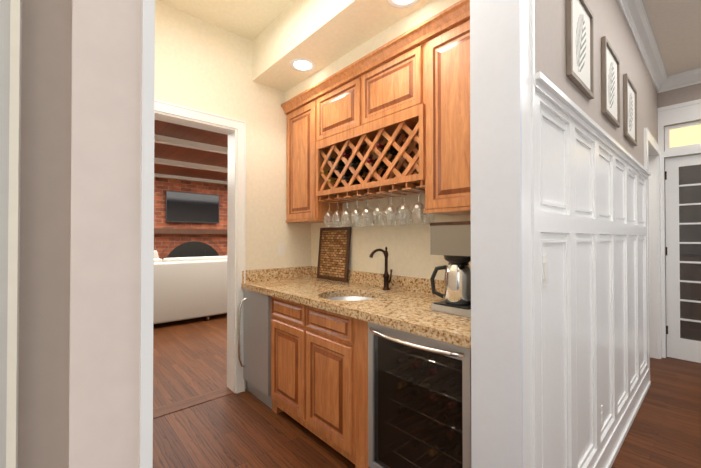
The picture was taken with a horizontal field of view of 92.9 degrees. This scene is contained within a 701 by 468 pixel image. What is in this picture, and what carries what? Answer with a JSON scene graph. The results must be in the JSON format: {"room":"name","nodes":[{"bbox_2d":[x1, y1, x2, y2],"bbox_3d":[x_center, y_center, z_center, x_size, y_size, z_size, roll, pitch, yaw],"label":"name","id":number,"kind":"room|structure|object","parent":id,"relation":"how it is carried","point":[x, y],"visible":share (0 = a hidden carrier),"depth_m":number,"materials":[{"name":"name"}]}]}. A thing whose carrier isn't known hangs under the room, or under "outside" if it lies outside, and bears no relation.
{"room":"home wet bar","nodes":[
{"label":"home wet bar","id":0,"kind":"room"},
{"bbox_2d":[154,177,227,259],"bbox_3d":[-3.634,0.086,6.260,9.400,2.520,0.600,0,-1,-42],"label":"brick fireplace","id":1,"kind":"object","parent":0,"point":[177,239],"depth_m":6.75,"materials":[{"name":"red brick"},{"name":"mortar"},{"name":"wood"}]},
{"bbox_2d":[165,191,218,222],"bbox_3d":[-3.206,-0.549,6.792,1.020,0.600,0.085,0,-1,-42],"label":"tv","id":2,"kind":"object","parent":1,"relation":"attached to","point":[191,207],"visible":1,"depth_m":6.73,"materials":[{"name":"black plastic"}]},
{"bbox_2d":[154,120,227,184],"bbox_3d":[-2.322,-1.192,4.812,9.400,0.150,4.525,0,-1,-42],"label":"ceiling","id":3,"kind":"structure","parent":0,"point":[181,152],"depth_m":4.86,"materials":[{"name":"brown wood"}]},
{"bbox_2d":[155,0,310,389],"bbox_3d":[-0.760,-0.183,3.064,9.400,3.000,0.150,0,-1,-42],"label":"wall","id":4,"kind":"structure","parent":0,"point":[202,65],"depth_m":2.85,"materials":[{"name":"beige paint"}]},
{"bbox_2d":[278,243,284,255],"bbox_3d":[-0.636,0.137,3.064,0.072,0.116,0.012,0,-1,-42],"label":"light switch","id":5,"kind":"object","parent":4,"relation":"attached to","point":[281,249],"visible":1,"depth_m":3.06,"materials":[{"name":"plastic"}]},
{"bbox_2d":[0,0,700,467],"bbox_3d":[0.992,-0.038,2.477,5.065,2.700,3.367,0,-1,-42],"label":"door frame","id":6,"kind":"structure","parent":4,"relation":"attached to","point":[82,108],"depth_m":0.36,"materials":[{"name":"white wood"}]},
{"bbox_2d":[252,0,459,101],"bbox_3d":[0.081,-1.490,2.316,0.623,0.561,2.105,0,-1,-42],"label":"soffit","id":7,"kind":"structure","parent":0,"point":[328,38],"depth_m":2.33,"materials":[{"name":"beige paint"}]},
{"bbox_2d":[290,58,315,71],"bbox_3d":[-0.376,-1.335,2.624,0.204,0.008,0.204,0,-1,-42],"label":"recessed light","id":8,"kind":"object","parent":7,"relation":"in","point":[302,64],"visible":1,"depth_m":2.62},
{"bbox_2d":[387,0,419,8],"bbox_3d":[0.301,-1.342,1.870,0.204,0.008,0.204,0,-1,-42],"label":"recessed light","id":9,"kind":"object","parent":7,"relation":"in","point":[401,4],"visible":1,"depth_m":1.93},
{"bbox_2d":[311,193,470,279],"bbox_3d":[0.358,-0.188,2.552,0.120,3.000,2.105,0,-1,-42],"label":"wall","id":10,"kind":"structure","parent":0,"point":[408,248],"depth_m":2.50,"materials":[{"name":"beige paint"}]},
{"bbox_2d":[285,88,344,223],"bbox_3d":[-0.338,-0.660,3.020,0.292,1.085,0.480,0,-1,-42],"label":"upper cabinet","id":11,"kind":"object","parent":10,"relation":"attached to","point":[315,176],"depth_m":2.83,"materials":[{"name":"brown wood"}]},
{"bbox_2d":[317,28,420,151],"bbox_3d":[0.178,-0.973,2.448,0.292,0.469,1.065,0,-1,-42],"label":"upper cabinet","id":12,"kind":"object","parent":10,"relation":"attached to","point":[391,118],"depth_m":2.27,"materials":[{"name":"brown wood"}]},
{"bbox_2d":[421,0,470,215],"bbox_3d":[0.719,-0.671,1.843,0.292,1.085,0.555,0,-1,-42],"label":"upper cabinet","id":13,"kind":"object","parent":10,"relation":"attached to","point":[445,39],"depth_m":1.84,"materials":[{"name":"brown wood"}]},
{"bbox_2d":[153,313,700,467],"bbox_3d":[-1.172,1.353,3.957,10.000,0.064,10.400,0,-1,-42],"label":"floor","id":14,"kind":"structure","parent":0,"point":[246,428],"depth_m":2.35,"materials":[{"name":"brown wood"}]},
{"bbox_2d":[153,250,226,323],"bbox_3d":[-2.525,0.792,5.543,3.800,1.097,0.980,0,-1,-42],"label":"sofa","id":15,"kind":"object","parent":14,"relation":"on","point":[185,288],"visible":0.23,"depth_m":5.00,"materials":[{"name":"beige fabric"}]},
{"bbox_2d":[238,289,271,408],"bbox_3d":[-0.535,0.883,2.849,0.739,0.864,0.449,0,-1,-42],"label":"fridge","id":16,"kind":"object","parent":14,"relation":"on","point":[257,318],"visible":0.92,"depth_m":2.62,"materials":[{"name":"grey metal"}]},
{"bbox_2d":[271,296,369,467],"bbox_3d":[-0.005,0.878,2.334,0.690,0.864,1.016,0,-1,-42],"label":"base cabinet","id":17,"kind":"object","parent":14,"relation":"on","point":[319,373],"visible":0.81,"depth_m":2.00,"materials":[{"name":"brown wood"}]},
{"bbox_2d":[241,247,470,348],"bbox_3d":[0.043,0.349,2.265,0.719,0.530,2.099,0,-1,-42],"label":"countertop","id":18,"kind":"structure","parent":17,"relation":"on","point":[398,302],"depth_m":2.22,"materials":[{"name":"beige stone"}]},
{"bbox_2d":[317,227,350,281],"bbox_3d":[-0.154,0.167,2.980,0.059,0.470,0.420,0,-1,-42],"label":"cork board","id":19,"kind":"object","parent":18,"relation":"on","point":[334,254],"visible":0.92,"depth_m":2.96,"materials":[{"name":"brown"}]},
{"bbox_2d":[430,221,470,317],"bbox_3d":[0.595,0.163,1.687,0.212,0.454,0.356,0,-1,-42],"label":"coffee maker","id":20,"kind":"object","parent":18,"relation":"on","point":[450,242],"visible":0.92,"depth_m":1.66,"materials":[{"name":"silver metal"}]},
{"bbox_2d":[368,322,470,467],"bbox_3d":[0.497,0.873,1.714,0.721,0.864,0.570,0,-1,-42],"label":"wine cooler","id":21,"kind":"object","parent":14,"relation":"on","point":[419,401],"visible":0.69,"depth_m":1.51,"materials":[{"name":"grey glass"}]},
{"bbox_2d":[156,0,700,75],"bbox_3d":[0.263,-1.741,1.090,8.265,0.080,4.175,0,-1,-42],"label":"ceiling","id":22,"kind":"structure","parent":0,"point":[676,26],"depth_m":2.61,"materials":[{"name":"beige paint"}]},
{"bbox_2d":[535,0,657,165],"bbox_3d":[0.324,-0.202,1.007,8.265,3.000,0.150,0,-1,-42],"label":"wall","id":23,"kind":"structure","parent":0,"point":[610,24],"depth_m":1.92,"materials":[{"name":"grey paint"}]},
{"bbox_2d":[566,0,593,99],"bbox_3d":[1.109,-0.924,1.602,0.391,0.435,0.020,0,-1,-42],"label":"picture frame","id":24,"kind":"object","parent":23,"relation":"attached to","point":[579,44],"visible":1,"depth_m":1.59,"materials":[{"name":"white paper"}]},
{"bbox_2d":[572,0,589,88],"bbox_3d":[1.109,-0.924,1.603,0.315,0.359,0.002,0,-1,-42],"label":"art","id":25,"kind":"object","parent":24,"relation":"attached to","point":[581,14],"depth_m":1.61},
{"bbox_2d":[535,72,650,467],"bbox_3d":[1.635,0.378,2.048,2.686,1.860,0.045,0,-1,-42],"label":"wainscoting","id":26,"kind":"structure","parent":23,"relation":"attached to","point":[591,176],"depth_m":1.65,"materials":[{"name":"white wood"}]},
{"bbox_2d":[543,255,547,285],"bbox_3d":[0.729,0.135,1.253,0.072,0.116,0.012,0,-1,-42],"label":"light switch","id":27,"kind":"object","parent":26,"relation":"attached to","point":[545,271],"visible":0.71,"depth_m":1.25,"materials":[{"name":"plastic"}]},
{"bbox_2d":[601,405,602,428],"bbox_3d":[1.375,1.006,1.827,0.072,0.116,0.010,0,-1,-42],"label":"outlet","id":28,"kind":"object","parent":23,"relation":"attached to","point":[601,416],"visible":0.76,"depth_m":1.83,"materials":[{"name":"plastic"}]},
{"bbox_2d":[601,36,619,127],"bbox_3d":[1.603,-0.920,2.045,0.405,0.435,0.020,0,-1,-42],"label":"picture frame","id":29,"kind":"object","parent":23,"relation":"attached to","point":[610,64],"visible":1,"depth_m":2.02,"materials":[{"name":"white paper"}]},
{"bbox_2d":[606,48,616,119],"bbox_3d":[1.602,-0.920,2.046,0.329,0.359,0.002,0,-1,-42],"label":"art","id":30,"kind":"object","parent":29,"relation":"attached to","point":[611,60],"depth_m":2.05},
{"bbox_2d":[623,73,636,145],"bbox_3d":[2.088,-0.916,2.481,0.410,0.435,0.020,0,-1,-42],"label":"picture frame","id":31,"kind":"object","parent":23,"relation":"attached to","point":[630,112],"visible":1,"depth_m":2.46,"materials":[{"name":"white paper"}]},
{"bbox_2d":[628,85,634,139],"bbox_3d":[2.087,-0.916,2.482,0.334,0.359,0.002,0,-1,-42],"label":"art","id":32,"kind":"object","parent":31,"relation":"attached to","point":[631,90],"depth_m":2.50},
{"bbox_2d":[616,0,669,92],"bbox_3d":[0.360,-1.638,0.891,8.145,0.130,0.090,0,-1,-42],"label":"crown molding","id":33,"kind":"structure","parent":23,"relation":"attached to","point":[635,15],"depth_m":2.76,"materials":[{"name":"white wood"}]},
{"bbox_2d":[657,83,700,356],"bbox_3d":[3.551,-0.179,3.509,0.120,3.000,3.400,0,-1,-42],"label":"wall","id":34,"kind":"structure","parent":0,"point":[680,95],"depth_m":3.54,"materials":[{"name":"grey paint"}]},
{"bbox_2d":[665,154,700,362],"bbox_3d":[3.675,0.241,3.296,0.116,2.144,0.815,0,-1,-42],"label":"glazed door","id":35,"kind":"structure","parent":34,"relation":"in","point":[683,241],"depth_m":3.52,"materials":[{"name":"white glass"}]},
{"bbox_2d":[665,120,700,150],"bbox_3d":[3.704,-1.041,3.332,0.040,0.272,0.812,0,-1,-42],"label":"transom","id":36,"kind":"object","parent":34,"relation":"attached to","point":[683,136],"visible":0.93,"depth_m":3.52,"materials":[{"name":"glass"}]},
{"bbox_2d":[670,67,700,89],"bbox_3d":[4.008,-1.620,2.857,0.090,0.130,1.800,0,-1,-42],"label":"crown molding","id":37,"kind":"structure","parent":34,"relation":"attached to","point":[691,77],"depth_m":3.45,"materials":[{"name":"white wood"}]}
]}

